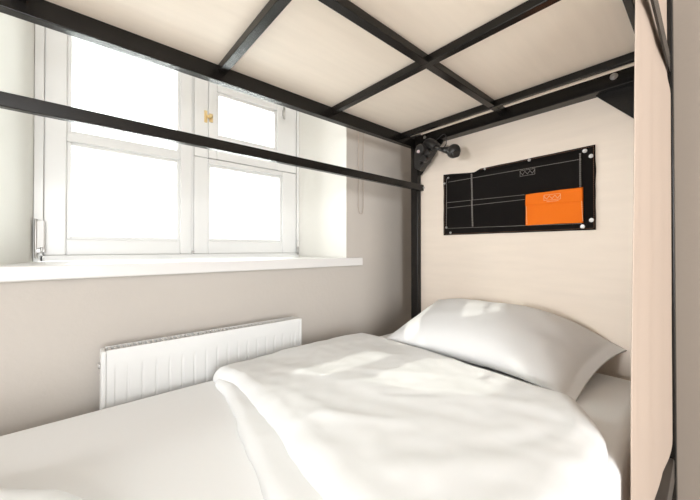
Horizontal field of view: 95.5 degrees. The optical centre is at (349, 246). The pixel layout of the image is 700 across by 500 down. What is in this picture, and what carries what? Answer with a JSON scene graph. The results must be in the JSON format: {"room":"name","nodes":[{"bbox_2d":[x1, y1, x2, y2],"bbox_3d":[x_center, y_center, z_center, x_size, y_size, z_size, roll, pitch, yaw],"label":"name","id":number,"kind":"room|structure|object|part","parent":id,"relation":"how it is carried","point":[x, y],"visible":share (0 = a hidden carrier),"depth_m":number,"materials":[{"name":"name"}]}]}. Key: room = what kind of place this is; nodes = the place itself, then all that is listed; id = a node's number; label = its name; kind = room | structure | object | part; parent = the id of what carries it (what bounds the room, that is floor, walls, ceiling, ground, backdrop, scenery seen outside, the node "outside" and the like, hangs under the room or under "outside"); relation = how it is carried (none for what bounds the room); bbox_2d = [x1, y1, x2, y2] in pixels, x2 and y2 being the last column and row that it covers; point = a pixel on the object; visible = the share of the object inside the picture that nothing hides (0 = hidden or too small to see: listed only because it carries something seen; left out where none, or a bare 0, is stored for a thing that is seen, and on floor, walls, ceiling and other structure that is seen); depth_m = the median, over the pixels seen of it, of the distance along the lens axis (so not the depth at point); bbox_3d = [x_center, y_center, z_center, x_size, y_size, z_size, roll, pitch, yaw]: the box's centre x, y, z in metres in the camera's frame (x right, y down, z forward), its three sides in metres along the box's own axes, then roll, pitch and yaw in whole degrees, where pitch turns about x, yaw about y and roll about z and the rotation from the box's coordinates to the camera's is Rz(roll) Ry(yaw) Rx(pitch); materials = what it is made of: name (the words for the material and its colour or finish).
{"room":"dormitory","nodes":[
{"label":"dormitory","id":0,"kind":"room"},
{"bbox_2d":[0,12,410,435],"bbox_3d":[-2.219,-0.485,0.038,6.710,2.930,0.580,0,-1,-41],"label":"wall","id":1,"kind":"structure","parent":0,"point":[53,333],"depth_m":1.09,"materials":[{"name":"grey paint"}]},
{"bbox_2d":[33,24,298,261],"bbox_3d":[-0.684,-0.416,1.421,1.032,0.943,0.097,0,-1,-41],"label":"window","id":2,"kind":"structure","parent":1,"relation":"in","point":[197,100],"depth_m":1.36,"materials":[{"name":"white paint"}]},
{"bbox_3d":[-0.882,-0.412,1.255,0.467,0.890,0.045,0,-1,-41],"label":"sash","id":3,"kind":"part","parent":2,"relation":"part of","materials":[{"name":"white paint"}]},
{"bbox_3d":[-0.505,-0.180,1.585,0.519,0.432,0.045,0,-1,-41],"label":"sash","id":4,"kind":"part","parent":2,"relation":"part of","materials":[{"name":"white paint"}]},
{"bbox_3d":[-0.482,-0.626,1.608,0.460,0.456,0.045,0,-1,-41],"label":"vent sash","id":5,"kind":"part","parent":2,"relation":"part of","materials":[{"name":"white paint"}]},
{"bbox_3d":[-0.350,-0.705,1.685,0.011,0.060,0.016,0,-1,-41],"label":"knob","id":6,"kind":"part","parent":2,"relation":"part of","materials":[{"name":"silver metal"}]},
{"bbox_2d":[0,257,362,281],"bbox_3d":[-0.551,0.074,1.269,1.367,0.040,0.315,0,-1,-41],"label":"windowsill","id":7,"kind":"structure","parent":1,"relation":"attached to","point":[28,271],"depth_m":1.02,"materials":[{"name":"white laminate"}]},
{"bbox_2d":[98,316,301,409],"bbox_3d":[-0.471,0.545,1.112,0.648,0.510,0.101,0,-1,-41],"label":"radiator","id":8,"kind":"object","parent":1,"relation":"attached to","point":[133,371],"visible":0.25,"depth_m":1.00,"materials":[{"name":"white metal"}]},
{"bbox_2d":[105,316,299,354],"bbox_3d":[-0.453,0.300,1.097,0.619,0.021,0.050,0,-1,-41],"label":"grille","id":9,"kind":"object","parent":8,"relation":"attached to","point":[201,338],"depth_m":1.04,"materials":[{"name":"white metal"}]},
{"bbox_2d":[358,131,363,213],"bbox_3d":[-0.419,-0.614,1.182,1.344,0.892,0.080,0,-1,-41],"label":"cord","id":10,"kind":"object","parent":1,"relation":"attached to","point":[358,131],"visible":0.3,"depth_m":1.62,"materials":[{"name":"white paint"}]},
{"bbox_2d":[673,0,699,499],"bbox_3d":[1.888,-0.482,0.332,0.150,2.930,4.400,0,-1,-41],"label":"wall","id":11,"kind":"structure","parent":0,"point":[686,13],"depth_m":1.07,"materials":[{"name":"beige paint"}]},
{"bbox_3d":[-0.767,1.026,-1.628,6.710,0.120,4.980,0,-1,-41],"label":"floor","id":12,"kind":"structure","parent":0,"visible":0},
{"bbox_2d":[0,0,677,499],"bbox_3d":[-0.109,-0.029,0.663,2.116,2.030,0.994,0,-1,-41],"label":"bunk bed","id":13,"kind":"object","parent":12,"relation":"on","point":[505,81],"visible":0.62,"depth_m":1.05,"materials":[{"name":"black"}]},
{"bbox_3d":[-0.401,-0.313,0.997,2.110,0.032,0.021,0,-1,-41],"label":"guard rail","id":14,"kind":"part","parent":13,"relation":"part of","materials":[{"name":"black metal"}]},
{"bbox_2d":[0,333,630,499],"bbox_3d":[-0.134,0.536,0.663,2.000,0.240,0.941,0,-1,-41],"label":"mattress","id":15,"kind":"object","parent":13,"relation":"on","point":[184,443],"visible":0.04,"depth_m":0.66,"materials":[{"name":"white fabric"}]},
{"bbox_2d":[0,488,84,499],"bbox_3d":[-0.488,0.386,0.259,0.541,0.053,0.684,0,-1,-41],"label":"folded blanket","id":16,"kind":"object","parent":15,"relation":"on","point":[5,494],"visible":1,"depth_m":0.47,"materials":[{"name":"white fabric"}]},
{"bbox_2d":[213,333,607,499],"bbox_3d":[0.068,0.389,0.839,0.786,0.060,0.935,0,-1,-41],"label":"duvet","id":17,"kind":"object","parent":15,"relation":"on","point":[358,416],"visible":1,"depth_m":0.65,"materials":[{"name":"white fabric"}]},
{"bbox_2d":[387,298,626,400],"bbox_3d":[0.535,0.320,1.198,0.402,0.192,0.722,0,-1,-41],"label":"pillow","id":18,"kind":"object","parent":15,"relation":"on","point":[544,349],"visible":0.98,"depth_m":1.06,"materials":[{"name":"white fabric"}]},
{"bbox_3d":[-0.129,-0.587,0.659,1.995,0.015,0.917,0,-1,-41],"label":"deck panel","id":19,"kind":"part","parent":13,"relation":"part of","materials":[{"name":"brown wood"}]},
{"bbox_3d":[0.355,-0.025,1.700,0.037,2.020,0.045,0,-1,-41],"label":"post","id":20,"kind":"part","parent":13,"relation":"part of","materials":[{"name":"black metal"}]},
{"bbox_2d":[414,134,460,170],"bbox_3d":[0.418,-0.461,1.539,0.093,0.146,0.277,0,-1,-41],"label":"reading lamp","id":21,"kind":"object","parent":13,"relation":"attached to","point":[424,153],"visible":1,"depth_m":1.56,"materials":[{"name":"black plastic"}]},
{"bbox_2d":[415,144,428,154],"bbox_3d":[0.363,-0.483,1.585,0.061,0.056,0.052,0,-1,-41],"label":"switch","id":22,"kind":"object","parent":21,"relation":"attached to","point":[421,149],"depth_m":1.56,"materials":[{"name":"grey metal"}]},
{"bbox_3d":[0.385,-0.454,1.618,0.039,0.134,0.115,0,-1,-41],"label":"mount plate","id":23,"kind":"part","parent":21,"relation":"part of","materials":[{"name":"black plastic"}]},
{"bbox_3d":[0.370,-0.445,1.590,0.030,0.062,0.075,0,-1,-41],"label":"clamp knob","id":24,"kind":"part","parent":21,"relation":"part of","materials":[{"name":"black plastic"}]},
{"bbox_3d":[0.410,-0.480,1.527,0.051,0.100,0.172,0,-1,-31],"label":"flexible arm","id":25,"kind":"part","parent":21,"relation":"part of","materials":[{"name":"black plastic"}]},
{"bbox_2d":[443,145,595,234],"bbox_3d":[0.660,-0.207,1.347,0.024,0.302,0.611,0,-1,-41],"label":"wall organizer","id":26,"kind":"object","parent":13,"relation":"attached to","point":[555,191],"visible":1,"depth_m":1.28,"materials":[{"name":"black fabric"}]},
{"bbox_3d":[0.681,-0.083,1.355,0.018,1.510,0.903,0,-1,-41],"label":"headboard","id":27,"kind":"part","parent":13,"relation":"part of","materials":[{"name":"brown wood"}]},
{"bbox_2d":[630,0,672,499],"bbox_3d":[0.748,-0.148,0.783,0.576,1.690,0.030,0,-1,-41],"label":"wood panel","id":28,"kind":"object","parent":13,"relation":"hanging from","point":[651,306],"visible":0.94,"depth_m":0.75,"materials":[{"name":"beige light wood"}]},
{"bbox_3d":[0.191,0.668,0.281,2.066,0.068,0.022,0,-1,-41],"label":"rail","id":29,"kind":"part","parent":13,"relation":"part of","materials":[{"name":"grey metal"}]},
{"bbox_3d":[0.980,-0.031,0.988,0.037,2.020,0.042,0,-1,-41],"label":"post","id":30,"kind":"part","parent":13,"relation":"part of","materials":[{"name":"black"}]}
]}

